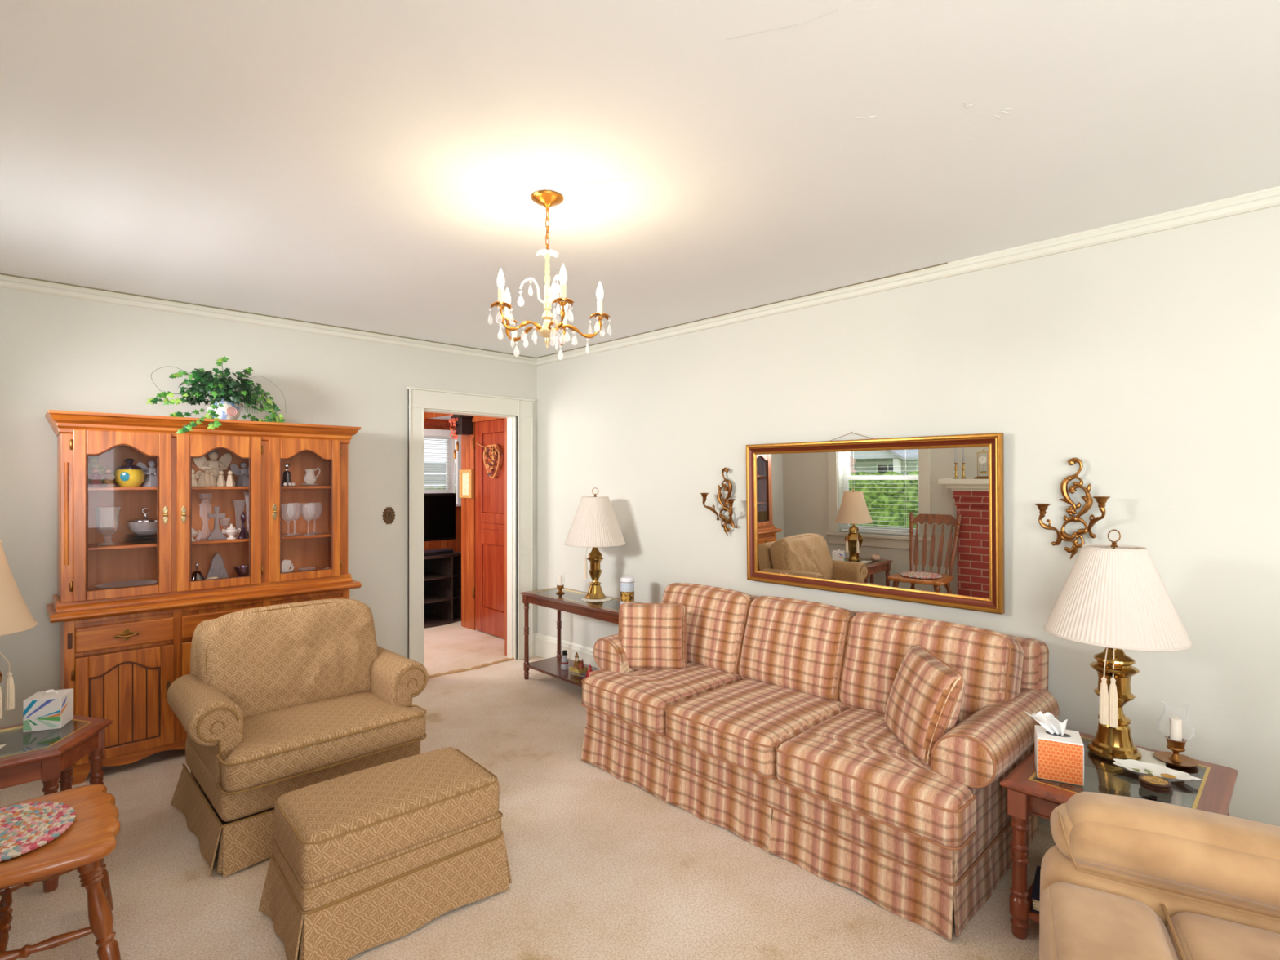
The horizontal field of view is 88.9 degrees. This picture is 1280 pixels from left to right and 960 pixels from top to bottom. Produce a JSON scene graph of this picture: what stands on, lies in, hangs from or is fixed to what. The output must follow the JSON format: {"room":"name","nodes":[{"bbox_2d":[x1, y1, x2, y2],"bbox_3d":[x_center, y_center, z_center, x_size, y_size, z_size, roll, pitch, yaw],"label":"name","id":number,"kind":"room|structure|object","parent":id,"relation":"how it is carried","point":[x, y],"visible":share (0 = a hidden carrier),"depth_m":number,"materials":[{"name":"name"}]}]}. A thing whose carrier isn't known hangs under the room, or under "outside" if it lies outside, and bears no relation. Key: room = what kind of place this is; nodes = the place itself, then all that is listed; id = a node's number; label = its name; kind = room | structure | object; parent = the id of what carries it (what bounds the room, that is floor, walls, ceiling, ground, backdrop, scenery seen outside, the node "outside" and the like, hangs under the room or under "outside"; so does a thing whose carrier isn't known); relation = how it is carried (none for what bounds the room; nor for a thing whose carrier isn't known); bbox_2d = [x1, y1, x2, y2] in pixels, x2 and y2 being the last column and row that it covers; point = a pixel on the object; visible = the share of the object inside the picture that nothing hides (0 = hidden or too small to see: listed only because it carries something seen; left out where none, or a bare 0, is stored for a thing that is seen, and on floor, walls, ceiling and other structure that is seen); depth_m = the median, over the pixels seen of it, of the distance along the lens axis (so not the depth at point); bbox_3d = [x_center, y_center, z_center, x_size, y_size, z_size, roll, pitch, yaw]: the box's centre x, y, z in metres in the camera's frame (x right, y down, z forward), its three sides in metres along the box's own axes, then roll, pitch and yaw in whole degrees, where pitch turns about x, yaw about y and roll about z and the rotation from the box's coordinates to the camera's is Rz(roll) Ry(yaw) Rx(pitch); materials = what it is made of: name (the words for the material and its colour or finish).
{"room":"living room","nodes":[
{"label":"living room","id":0,"kind":"room"},
{"bbox_2d":[114,469,145,487],"bbox_3d":[-2.709,-0.010,3.460,0.132,0.094,0.132,0,0,-44],"label":"bowl","id":1,"kind":"object","parent":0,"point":[124,477],"depth_m":3.42,"materials":[{"name":"yellow ceramic"}]},
{"bbox_2d":[0,286,537,727],"bbox_3d":[-2.260,0.224,4.229,4.000,2.500,0.120,0,0,-44],"label":"wall","id":2,"kind":"structure","parent":0,"point":[59,353],"depth_m":3.79,"materials":[{"name":"paint"}]},
{"bbox_2d":[382,506,395,524],"bbox_3d":[-1.775,0.252,4.611,0.094,0.132,0.008,0,0,-44],"label":"wall medallion","id":3,"kind":"object","parent":2,"relation":"attached to","point":[388,515],"visible":1,"depth_m":4.61,"materials":[{"name":"brown metal"}]},
{"bbox_2d":[406,386,534,666],"bbox_3d":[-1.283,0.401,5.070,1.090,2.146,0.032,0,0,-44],"label":"door frame","id":4,"kind":"structure","parent":2,"relation":"in","point":[419,398],"depth_m":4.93,"materials":[{"name":"white paint"}]},
{"bbox_2d":[0,262,947,365],"bbox_3d":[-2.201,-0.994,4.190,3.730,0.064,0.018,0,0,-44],"label":"trim","id":5,"kind":"structure","parent":2,"relation":"attached to","point":[7,282],"depth_m":3.94,"materials":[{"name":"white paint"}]},
{"bbox_2d":[504,417,506,655],"bbox_3d":[-1.103,0.424,5.500,0.070,2.100,0.035,0,0,-44],"label":"trim","id":6,"kind":"structure","parent":2,"relation":"attached to","point":[505,419],"depth_m":5.47,"materials":[{"name":"brown wood"}]},
{"bbox_2d":[424,426,461,552],"bbox_3d":[-2.615,0.224,7.081,3.196,2.500,0.010,0,0,-44],"label":"boards","id":7,"kind":"object","parent":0,"point":[455,544],"depth_m":7.49,"materials":[{"name":"brown wood"}]},
{"bbox_2d":[424,418,454,427],"bbox_3d":[-1.923,-0.646,7.717,1.320,0.080,0.040,0,0,-44],"label":"trim","id":8,"kind":"structure","parent":7,"relation":"attached to","point":[428,422],"depth_m":7.36,"materials":[{"name":"brown wood"}]},
{"bbox_2d":[461,422,475,630],"bbox_3d":[-1.298,0.224,6.154,0.140,2.500,1.305,0,0,-44],"label":"wall","id":9,"kind":"structure","parent":0,"point":[468,453],"depth_m":6.47,"materials":[{"name":"brown wood"}]},
{"bbox_2d":[448,413,473,458],"bbox_3d":[-1.766,-0.400,6.406,0.176,0.629,0.256,0,0,-44],"label":"cuckoo clock","id":10,"kind":"object","parent":9,"relation":"attached to","point":[464,425],"visible":0.9,"depth_m":6.36,"materials":[{"name":"black wood"}]},
{"bbox_2d":[459,469,473,497],"bbox_3d":[-1.724,0.038,6.469,0.032,0.280,0.230,0,0,-44],"label":"picture frame","id":11,"kind":"object","parent":9,"relation":"attached to","point":[466,476],"visible":1,"depth_m":6.46,"materials":[{"name":"gold metal"}]},
{"bbox_2d":[462,472,469,495],"bbox_3d":[-1.718,0.038,6.474,0.012,0.224,0.170,0,0,-44],"label":"print","id":12,"kind":"object","parent":11,"relation":"attached to","point":[465,476],"depth_m":6.48,"materials":[{"name":"beige paper"}]},
{"bbox_2d":[472,418,504,638],"bbox_3d":[-1.374,0.449,6.139,0.054,2.030,0.730,0,0,-44],"label":"door","id":13,"kind":"structure","parent":9,"relation":"in","point":[488,592],"depth_m":6.20,"materials":[{"name":"red wood"}]},
{"bbox_2d":[476,443,500,478],"bbox_3d":[-1.445,-0.185,6.164,0.057,0.349,0.427,0,0,-44],"label":"wreath","id":14,"kind":"object","parent":13,"relation":"hanging from","point":[490,451],"visible":1,"depth_m":6.10,"materials":[{"name":"orange wicker"}]},
{"bbox_2d":[0,620,1056,959],"bbox_3d":[-0.087,1.504,3.014,5.430,0.060,9.650,0,0,-44],"label":"floor","id":15,"kind":"structure","parent":0,"point":[602,867],"depth_m":2.38,"materials":[{"name":"carpet"}]},
{"bbox_2d":[0,714,113,892],"bbox_3d":[-2.383,1.219,2.349,0.778,0.511,0.495,0,0,-44],"label":"side table","id":16,"kind":"object","parent":15,"relation":"on","point":[82,735],"visible":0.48,"depth_m":2.48,"materials":[{"name":"brown wood"}]},
{"bbox_2d":[0,540,37,718],"bbox_3d":[-2.449,0.565,2.362,0.392,0.798,0.392,0,0,-44],"label":"table lamp","id":17,"kind":"object","parent":16,"relation":"on","point":[15,616],"visible":1,"depth_m":2.40,"materials":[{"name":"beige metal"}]},
{"bbox_2d":[22,688,73,732],"bbox_3d":[-2.321,0.893,2.561,0.116,0.142,0.117,0,0,-22],"label":"tissue box","id":18,"kind":"object","parent":16,"relation":"on","point":[48,709],"visible":1,"depth_m":2.52,"materials":[{"name":"white cardboard"}]},
{"bbox_2d":[0,783,120,959],"bbox_3d":[-1.871,0.960,1.852,0.614,1.038,0.536,0,0,-42],"label":"chair","id":19,"kind":"object","parent":15,"relation":"on","point":[83,846],"visible":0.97,"depth_m":1.85,"materials":[{"name":"brown wood"}]},
{"bbox_2d":[0,800,75,862],"bbox_3d":[-1.858,1.025,1.896,0.386,0.014,0.330,0,0,43],"label":"mat","id":20,"kind":"object","parent":19,"relation":"on","point":[24,828],"visible":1,"depth_m":1.93,"materials":[{"name":"multicoloured fabric"}]},
{"bbox_2d":[44,409,361,785],"bbox_3d":[-2.397,0.572,3.707,1.450,1.805,0.410,0,0,-44],"label":"china hutch","id":21,"kind":"object","parent":15,"relation":"on","point":[122,646],"visible":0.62,"depth_m":3.48,"materials":[{"name":"brown wood"}]},
{"bbox_2d":[88,467,102,487],"bbox_3d":[-2.784,-0.013,3.332,0.063,0.100,0.062,0,0,-44],"label":"figurine","id":22,"kind":"object","parent":21,"relation":"on","point":[95,482],"visible":1,"depth_m":3.32,"materials":[{"name":"white ceramic"}]},
{"bbox_2d":[88,455,105,483],"bbox_3d":[-2.850,-0.047,3.407,0.106,0.168,0.104,0,0,-44],"label":"figurine","id":23,"kind":"object","parent":21,"relation":"on","point":[93,460],"visible":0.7,"depth_m":3.39,"materials":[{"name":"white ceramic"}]},
{"bbox_2d":[93,506,120,546],"bbox_3d":[-2.767,0.240,3.390,0.110,0.198,0.110,0,0,-44],"label":"vase","id":24,"kind":"object","parent":21,"relation":"on","point":[95,508],"visible":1,"depth_m":3.38,"materials":[{"name":"clear glass"}]},
{"bbox_2d":[101,468,115,487],"bbox_3d":[-2.747,-0.012,3.368,0.062,0.098,0.060,0,0,-44],"label":"figurine","id":25,"kind":"object","parent":21,"relation":"on","point":[108,482],"visible":1,"depth_m":3.36,"materials":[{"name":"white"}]},
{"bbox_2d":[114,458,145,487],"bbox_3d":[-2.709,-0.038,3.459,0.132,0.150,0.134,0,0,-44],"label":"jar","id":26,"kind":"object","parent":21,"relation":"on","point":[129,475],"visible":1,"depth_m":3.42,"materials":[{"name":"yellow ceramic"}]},
{"bbox_2d":[124,538,156,542],"bbox_3d":[-2.678,0.332,3.532,0.180,0.014,0.180,0,0,-44],"label":"plate","id":27,"kind":"object","parent":21,"relation":"on","point":[154,540],"visible":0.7,"depth_m":3.50,"materials":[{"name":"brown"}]},
{"bbox_2d":[124,536,156,540],"bbox_3d":[-2.678,0.317,3.532,0.180,0.014,0.180,0,0,-44],"label":"plate","id":28,"kind":"object","parent":27,"relation":"on","point":[133,537],"visible":0.73,"depth_m":3.50,"materials":[{"name":"grey metal"}]},
{"bbox_2d":[124,533,156,537],"bbox_3d":[-2.678,0.301,3.532,0.180,0.014,0.180,0,0,-44],"label":"plate","id":29,"kind":"object","parent":28,"relation":"on","point":[154,534],"visible":0.71,"depth_m":3.50,"materials":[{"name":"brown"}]},
{"bbox_2d":[126,507,156,534],"bbox_3d":[-2.678,0.223,3.532,0.163,0.143,0.163,0,0,-44],"label":"serving bowl","id":30,"kind":"object","parent":29,"relation":"on","point":[145,519],"visible":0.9,"depth_m":3.50,"materials":[{"name":"silver metal"}]},
{"bbox_2d":[136,460,156,486],"bbox_3d":[-2.654,-0.034,3.537,0.112,0.143,0.095,0,0,-10],"label":"figurine","id":31,"kind":"object","parent":21,"relation":"on","point":[150,480],"visible":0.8,"depth_m":3.51,"materials":[{"name":"white ceramic"}]},
{"bbox_2d":[46,579,361,622],"bbox_3d":[-2.395,0.658,3.711,1.441,0.041,0.407,0,0,-44],"label":"countertop","id":32,"kind":"structure","parent":21,"relation":"on","point":[54,617],"depth_m":3.45,"materials":[{"name":"brown wood"}]},
{"bbox_2d":[197,469,216,486],"bbox_3d":[-2.436,-0.012,3.667,0.051,0.098,0.103,0,0,25],"label":"figurine group","id":33,"kind":"object","parent":21,"relation":"on","point":[208,479],"visible":0.94,"depth_m":3.66,"materials":[{"name":"beige ceramic"}]},
{"bbox_2d":[88,485,330,490],"bbox_3d":[-2.440,0.045,3.752,1.316,0.016,0.260,0,0,-44],"label":"shelf","id":34,"kind":"object","parent":21,"relation":"attached to","point":[283,487],"depth_m":3.68,"materials":[{"name":"brown wood"}]},
{"bbox_2d":[88,531,331,551],"bbox_3d":[-2.440,0.347,3.752,1.316,0.016,0.260,0,0,-44],"label":"shelf","id":35,"kind":"object","parent":21,"relation":"attached to","point":[93,545],"depth_m":3.59,"materials":[{"name":"brown wood"}]},
{"bbox_2d":[193,450,231,482],"bbox_3d":[-2.487,-0.067,3.785,0.164,0.209,0.138,0,0,-10],"label":"figurine","id":36,"kind":"object","parent":21,"relation":"on","point":[214,465],"visible":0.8,"depth_m":3.77,"materials":[{"name":"beige ceramic"}]},
{"bbox_2d":[146,355,285,435],"bbox_3d":[-2.367,-0.471,3.695,0.333,0.474,0.726,0,0,26],"label":"ivy","id":37,"kind":"object","parent":21,"relation":"on","point":[223,403],"visible":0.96,"depth_m":3.64,"materials":[{"name":"green plant"}]},
{"bbox_2d":[206,506,226,540],"bbox_3d":[-2.406,0.245,3.705,0.098,0.188,0.024,0,0,-44],"label":"cross","id":38,"kind":"object","parent":21,"relation":"on","point":[216,534],"visible":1,"depth_m":3.69,"materials":[{"name":"white ceramic"}]},
{"bbox_2d":[205,552,228,578],"bbox_3d":[-2.421,0.501,3.735,0.110,0.167,0.030,0,0,-44],"label":"arch","id":39,"kind":"object","parent":21,"relation":"on","point":[217,568],"visible":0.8,"depth_m":3.73,"materials":[{"name":"white ceramic"}]},
{"bbox_2d":[206,398,240,420],"bbox_3d":[-2.378,-0.396,3.725,0.164,0.128,0.164,0,0,-44],"label":"pot","id":40,"kind":"object","parent":21,"relation":"on","point":[229,411],"depth_m":3.67,"materials":[{"name":"ceramic"}]},
{"bbox_2d":[216,470,235,486],"bbox_3d":[-2.371,-0.009,3.732,0.096,0.092,0.052,0,0,-44],"label":"figurine group","id":41,"kind":"object","parent":21,"relation":"on","point":[220,482],"visible":1,"depth_m":3.72,"materials":[{"name":"beige ceramic"}]},
{"bbox_2d":[222,523,240,539],"bbox_3d":[-2.340,0.294,3.734,0.070,0.090,0.070,0,0,1],"label":"sugar bowl","id":42,"kind":"object","parent":21,"relation":"on","point":[231,531],"visible":1,"depth_m":3.72,"materials":[{"name":"white ceramic"}]},
{"bbox_2d":[230,462,248,486],"bbox_3d":[-2.352,-0.034,3.857,0.112,0.143,0.095,0,0,-10],"label":"figurine","id":43,"kind":"object","parent":21,"relation":"on","point":[242,480],"visible":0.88,"depth_m":3.83,"materials":[{"name":"white ceramic"}]},
{"bbox_2d":[236,511,248,538],"bbox_3d":[-2.306,0.262,3.796,0.069,0.155,0.071,0,0,-44],"label":"figurine","id":44,"kind":"object","parent":21,"relation":"on","point":[243,534],"visible":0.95,"depth_m":3.78,"materials":[{"name":"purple glass"}]},
{"bbox_2d":[301,483,319,485],"bbox_3d":[-2.070,0.030,4.093,0.110,0.014,0.110,0,0,-44],"label":"saucer","id":45,"kind":"object","parent":21,"relation":"on","point":[304,484],"visible":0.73,"depth_m":4.06,"materials":[{"name":"white ceramic"}]},
{"bbox_2d":[303,467,320,484],"bbox_3d":[-2.063,-0.025,4.094,0.087,0.106,0.073,0,0,-10],"label":"pitcher","id":46,"kind":"object","parent":45,"relation":"on","point":[310,477],"visible":0.96,"depth_m":4.07,"materials":[{"name":"white ceramic"}]},
{"bbox_2d":[166,598,427,877],"bbox_3d":[-1.532,1.028,2.975,0.963,0.885,0.869,0,0,-44],"label":"armchair","id":47,"kind":"object","parent":15,"relation":"on","point":[274,701],"visible":0.99,"depth_m":2.81,"materials":[{"name":"brown fabric"}]},
{"bbox_2d":[195,598,377,717],"bbox_3d":[-1.633,0.841,3.079,0.755,0.512,0.338,0,0,-44],"label":"cushion","id":48,"kind":"object","parent":47,"relation":"on","point":[274,659],"depth_m":2.97,"materials":[{"name":"beige fabric"}]},
{"bbox_2d":[221,690,425,792],"bbox_3d":[-1.468,1.109,2.908,0.791,0.179,0.684,0,0,-44],"label":"seat cushion","id":49,"kind":"object","parent":47,"relation":"on","point":[278,746],"depth_m":2.71,"materials":[{"name":"beige fabric"}]},
{"bbox_2d":[257,746,511,959],"bbox_3d":[-0.876,1.260,2.293,0.740,0.412,0.485,0,0,-41],"label":"ottoman","id":50,"kind":"object","parent":15,"relation":"on","point":[362,860],"visible":1,"depth_m":2.12,"materials":[{"name":"brown fabric"}]},
{"bbox_2d":[274,746,499,883],"bbox_3d":[-0.876,1.146,2.291,0.663,0.185,0.413,0,0,-41],"label":"cushion","id":51,"kind":"object","parent":50,"relation":"on","point":[362,826],"depth_m":2.16,"materials":[{"name":"beige fabric"}]},
{"bbox_2d":[424,551,461,628],"bbox_3d":[-2.241,1.119,6.738,0.742,0.710,0.556,0,0,-44],"label":"tv stand","id":52,"kind":"object","parent":15,"relation":"on","point":[442,572],"visible":0.55,"depth_m":6.84,"materials":[{"name":"brown laminate"}]},
{"bbox_2d":[424,493,456,541],"bbox_3d":[-2.288,0.452,6.758,0.800,0.625,0.130,0,0,-44],"label":"television","id":53,"kind":"object","parent":52,"relation":"on","point":[440,508],"visible":0.35,"depth_m":6.88,"materials":[{"name":"black plastic"}]},
{"bbox_2d":[424,571,458,580],"bbox_3d":[-2.243,0.997,6.741,0.691,0.015,0.518,0,0,-44],"label":"shelf","id":54,"kind":"object","parent":52,"relation":"attached to","point":[428,575],"depth_m":6.76,"materials":[{"name":"brown laminate"}]},
{"bbox_2d":[424,592,458,604],"bbox_3d":[-2.243,1.226,6.741,0.691,0.015,0.518,0,0,-44],"label":"shelf","id":55,"kind":"object","parent":52,"relation":"attached to","point":[429,597],"depth_m":6.76,"materials":[{"name":"brown laminate"}]},
{"bbox_2d":[427,657,514,678],"bbox_3d":[-1.314,1.470,5.086,0.794,0.039,0.061,0,0,-44],"label":"threshold","id":56,"kind":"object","parent":15,"relation":"on","point":[504,659],"depth_m":5.06,"materials":[{"name":"brown wood"}]},
{"bbox_2d":[520,586,642,686],"bbox_3d":[-0.349,1.151,4.535,0.370,0.646,1.170,0,0,-44],"label":"console table","id":57,"kind":"object","parent":15,"relation":"on","point":[547,597],"visible":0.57,"depth_m":4.69,"materials":[{"name":"brown wood"}]},
{"bbox_2d":[526,656,600,686],"bbox_3d":[-0.352,1.370,4.538,0.326,0.018,1.118,0,0,-44],"label":"shelf","id":58,"kind":"object","parent":57,"relation":"attached to","point":[549,666],"depth_m":4.69,"materials":[{"name":"brown wood"}]},
{"bbox_2d":[569,651,587,675],"bbox_3d":[-0.429,1.282,4.560,0.072,0.154,0.128,0,0,-44],"label":"figurine","id":59,"kind":"object","parent":57,"relation":"on","point":[579,667],"visible":0.89,"depth_m":4.54,"materials":[{"name":"gold wicker"}]},
{"bbox_2d":[581,596,612,601],"bbox_3d":[-0.300,0.827,4.541,0.224,0.004,0.217,0,0,-44],"label":"doily","id":60,"kind":"object","parent":57,"relation":"on","point":[606,598],"visible":0.73,"depth_m":4.50,"materials":[{"name":"beige fabric"}]},
{"bbox_2d":[564,487,626,599],"bbox_3d":[-0.314,0.439,4.570,0.432,0.770,0.432,0,0,-44],"label":"table lamp","id":61,"kind":"object","parent":60,"relation":"on","point":[595,524],"visible":1,"depth_m":4.46,"materials":[{"name":"white fabric"}]},
{"bbox_2d":[619,576,634,604],"bbox_3d":[-0.084,0.735,4.319,0.098,0.189,0.098,0,0,-44],"label":"candle jar","id":62,"kind":"object","parent":57,"relation":"on","point":[627,583],"visible":0.85,"depth_m":4.28,"materials":[{"name":"white glass"}]},
{"bbox_2d":[580,582,1059,941],"bbox_3d":[0.689,1.037,3.073,1.043,0.871,2.036,0,0,-44],"label":"sofa","id":63,"kind":"object","parent":15,"relation":"on","point":[778,704],"visible":0.91,"depth_m":2.64,"materials":[{"name":"brown"}]},
{"bbox_2d":[617,603,686,671],"bbox_3d":[0.066,0.846,3.510,0.370,0.349,0.168,0,0,6],"label":"throw pillow","id":64,"kind":"object","parent":63,"relation":"on","point":[651,636],"visible":0.78,"depth_m":3.46,"materials":[{"name":"brown fabric"}]},
{"bbox_2d":[582,661,742,733],"bbox_3d":[0.158,1.096,3.415,0.756,0.202,0.587,0,0,-44],"label":"seat cushion","id":65,"kind":"object","parent":63,"relation":"on","point":[637,701],"depth_m":3.22,"materials":[{"name":"fabric"}]},
{"bbox_2d":[661,582,756,674],"bbox_3d":[0.382,0.839,3.694,0.339,0.474,0.629,0,0,-44],"label":"cushion","id":66,"kind":"object","parent":63,"relation":"on","point":[717,617],"depth_m":3.51,"materials":[{"name":"fabric"}]},
{"bbox_2d":[666,679,847,776],"bbox_3d":[0.570,1.096,2.990,0.756,0.202,0.582,0,0,-44],"label":"seat cushion","id":67,"kind":"object","parent":63,"relation":"on","point":[737,725],"depth_m":2.81,"materials":[{"name":"fabric"}]},
{"bbox_2d":[738,595,856,701],"bbox_3d":[0.796,0.839,3.264,0.342,0.473,0.574,0,0,-44],"label":"cushion","id":68,"kind":"object","parent":63,"relation":"on","point":[797,646],"depth_m":3.14,"materials":[{"name":"fabric"}]},
{"bbox_2d":[776,707,975,848],"bbox_3d":[1.016,1.096,2.530,0.756,0.202,0.682,0,0,-44],"label":"seat cushion","id":69,"kind":"object","parent":63,"relation":"on","point":[848,762],"depth_m":2.29,"materials":[{"name":"fabric"}]},
{"bbox_2d":[884,644,965,765],"bbox_3d":[1.075,0.849,2.483,0.192,0.371,0.390,0,0,0],"label":"throw pillow","id":70,"kind":"object","parent":63,"relation":"on","point":[926,695],"visible":0.9,"depth_m":2.38,"materials":[{"name":"brown fabric"}]},
{"bbox_2d":[840,612,1023,726],"bbox_3d":[1.234,0.838,2.811,0.344,0.475,0.694,0,0,-44],"label":"cushion","id":71,"kind":"object","parent":63,"relation":"on","point":[873,646],"depth_m":2.76,"materials":[{"name":"fabric"}]},
{"bbox_2d":[1000,728,1238,939],"bbox_3d":[1.590,1.221,2.153,0.670,0.506,0.530,0,0,-44],"label":"end table","id":72,"kind":"object","parent":15,"relation":"on","point":[1028,794],"visible":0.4,"depth_m":2.09,"materials":[{"name":"brown wood"}]},
{"bbox_2d":[1027,882,1039,922],"bbox_3d":[1.590,1.392,2.153,0.600,0.020,0.460,0,0,-44],"label":"shelf","id":73,"kind":"object","parent":72,"relation":"attached to","point":[1033,916],"depth_m":2.08,"materials":[{"name":"brown wood"}]},
{"bbox_2d":[1031,865,1040,913],"bbox_3d":[1.407,1.359,2.107,0.230,0.044,0.215,0,0,36],"label":"book","id":74,"kind":"object","parent":72,"relation":"on","point":[1035,895],"visible":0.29,"depth_m":2.11,"materials":[{"name":"black paper"}]},
{"bbox_2d":[1024,711,1084,786],"bbox_3d":[1.361,0.864,2.154,0.163,0.210,0.127,0,0,28],"label":"tissue box","id":75,"kind":"object","parent":72,"relation":"on","point":[1059,752],"visible":1,"depth_m":2.10,"materials":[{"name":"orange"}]},
{"bbox_2d":[1137,747,1166,766],"bbox_3d":[1.732,0.967,2.280,0.208,0.004,0.175,0,0,-44],"label":"doily","id":76,"kind":"object","parent":72,"relation":"on","point":[1148,757],"visible":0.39,"depth_m":2.26,"materials":[{"name":"beige fabric"}]},
{"bbox_2d":[1043,528,1192,760],"bbox_3d":[1.672,0.569,2.298,0.424,0.790,0.424,0,0,-44],"label":"table lamp","id":77,"kind":"object","parent":76,"relation":"on","point":[1113,597],"visible":1,"depth_m":2.22,"materials":[{"name":"white fabric"}]},
{"bbox_2d":[1139,782,1173,794],"bbox_3d":[1.622,0.964,2.048,0.082,0.009,0.082,0,0,-44],"label":"coaster","id":78,"kind":"object","parent":72,"relation":"on","point":[1171,791],"visible":0.36,"depth_m":2.02,"materials":[{"name":"brown wood"}]},
{"bbox_2d":[1138,779,1171,791],"bbox_3d":[1.618,0.955,2.048,0.082,0.009,0.082,0,0,-44],"label":"coaster","id":79,"kind":"object","parent":78,"relation":"on","point":[1140,781],"visible":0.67,"depth_m":2.02,"materials":[{"name":"brown wood"}]},
{"bbox_2d":[1137,774,1171,787],"bbox_3d":[1.616,0.945,2.047,0.082,0.009,0.082,0,0,-44],"label":"coaster","id":80,"kind":"object","parent":79,"relation":"on","point":[1153,780],"visible":1,"depth_m":2.04,"materials":[{"name":"brown wood"}]},
{"bbox_2d":[1112,758,1200,782],"bbox_3d":[1.688,0.959,2.133,0.230,0.020,0.114,0,0,37],"label":"dish","id":81,"kind":"object","parent":72,"relation":"on","point":[1135,766],"visible":0.99,"depth_m":2.15,"materials":[{"name":"white ceramic"}]},
{"bbox_2d":[1153,702,1199,767],"bbox_3d":[1.841,0.869,2.239,0.122,0.200,0.122,0,0,-44],"label":"candle holder","id":82,"kind":"object","parent":72,"relation":"on","point":[1175,743],"visible":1,"depth_m":2.23,"materials":[{"name":"gold metal"}]},
{"bbox_2d":[1169,715,1182,741],"bbox_3d":[1.841,0.863,2.239,0.033,0.102,0.033,0,0,-44],"label":"candle","id":83,"kind":"object","parent":82,"relation":"on","point":[1175,724],"depth_m":2.23,"materials":[{"name":"beige wax"}]},
{"bbox_2d":[1039,791,1279,959],"bbox_3d":[1.387,0.915,1.039,1.303,1.118,1.166,0,0,29],"label":"recliner","id":84,"kind":"object","parent":15,"relation":"on","point":[1123,877],"visible":1,"depth_m":1.51,"materials":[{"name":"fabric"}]},
{"bbox_2d":[0,0,1279,357],"bbox_3d":[0.228,-1.064,1.662,4.000,0.083,7.270,0,0,-44],"label":"ceiling","id":85,"kind":"structure","parent":0,"point":[353,164],"depth_m":1.99,"materials":[{"name":"paint"}]},
{"bbox_2d":[488,190,611,355],"bbox_3d":[-0.346,-0.746,2.354,0.428,0.560,0.446,0,0,-44],"label":"chandelier","id":86,"kind":"object","parent":85,"relation":"hanging from","point":[546,198],"visible":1,"depth_m":2.35,"materials":[{"name":"gold metal"}]},
{"bbox_2d":[537,205,1279,826],"bbox_3d":[1.663,0.224,2.969,0.120,2.500,7.150,0,0,-44],"label":"wall","id":87,"kind":"structure","parent":0,"point":[1151,362],"depth_m":2.78,"materials":[{"name":"paint"}]},
{"bbox_2d":[699,467,737,536],"bbox_3d":[0.496,0.133,3.988,0.133,0.422,0.260,0,0,-44],"label":"wall sconce","id":88,"kind":"object","parent":87,"relation":"attached to","point":[727,501],"visible":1,"depth_m":4.00,"materials":[{"name":"gold metal"}]},
{"bbox_2d":[536,632,1088,826],"bbox_3d":[1.559,1.379,2.973,0.024,0.190,7.000,0,0,-44],"label":"baseboard","id":89,"kind":"structure","parent":87,"relation":"attached to","point":[546,646],"depth_m":5.16,"materials":[{"name":"white paint"}]},
{"bbox_2d":[746,431,1004,614],"bbox_3d":[1.125,0.171,3.385,0.039,0.847,1.388,-1,1,-44],"label":"wall mirror","id":90,"kind":"object","parent":87,"relation":"attached to","point":[912,519],"visible":1,"depth_m":3.28,"materials":[{"name":"brown mirror"}]},
{"bbox_2d":[536,186,1279,365],"bbox_3d":[1.561,-0.994,2.975,0.018,0.064,7.000,0,0,-44],"label":"trim","id":91,"kind":"structure","parent":87,"relation":"attached to","point":[1268,197],"depth_m":2.94,"materials":[{"name":"white paint"}]},
{"bbox_2d":[1034,457,1110,559],"bbox_3d":[1.775,0.118,2.668,0.133,0.422,0.260,0,0,-44],"label":"wall sconce","id":92,"kind":"object","parent":87,"relation":"attached to","point":[1101,500],"visible":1,"depth_m":2.69,"materials":[{"name":"gold metal"}]},
{"label":"outside","id":93,"kind":"structure","parent":0,"visible":0},
{"bbox_3d":[-7.769,1.999,14.124,7.500,0.050,16.900,0,0,-44],"label":"lawn","id":94,"kind":"structure","parent":93,"visible":0},
{"bbox_2d":[424,462,456,488],"bbox_3d":[-3.958,0.824,9.616,4.900,2.300,0.120,0,0,-44],"label":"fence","id":95,"kind":"object","parent":94,"relation":"on","point":[428,465],"visible":0.02,"depth_m":10.25,"materials":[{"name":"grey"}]},
{"bbox_3d":[-2.657,0.224,7.124,3.400,2.500,0.110,0,0,-44],"label":"wall","id":96,"kind":"structure","parent":0,"visible":0},
{"bbox_2d":[424,428,461,506],"bbox_3d":[-2.421,-0.131,7.241,1.120,0.870,0.130,0,0,-44],"label":"window","id":97,"kind":"structure","parent":96,"relation":"in","point":[442,433],"depth_m":7.51,"materials":[{"name":"white"}]},
{"bbox_2d":[424,437,449,488],"bbox_3d":[-2.340,-0.129,7.307,0.910,0.726,0.061,0,0,-44],"label":"window blind","id":98,"kind":"object","parent":97,"relation":"attached to","point":[427,437],"visible":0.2,"depth_m":7.37,"materials":[{"name":"white plastic"}]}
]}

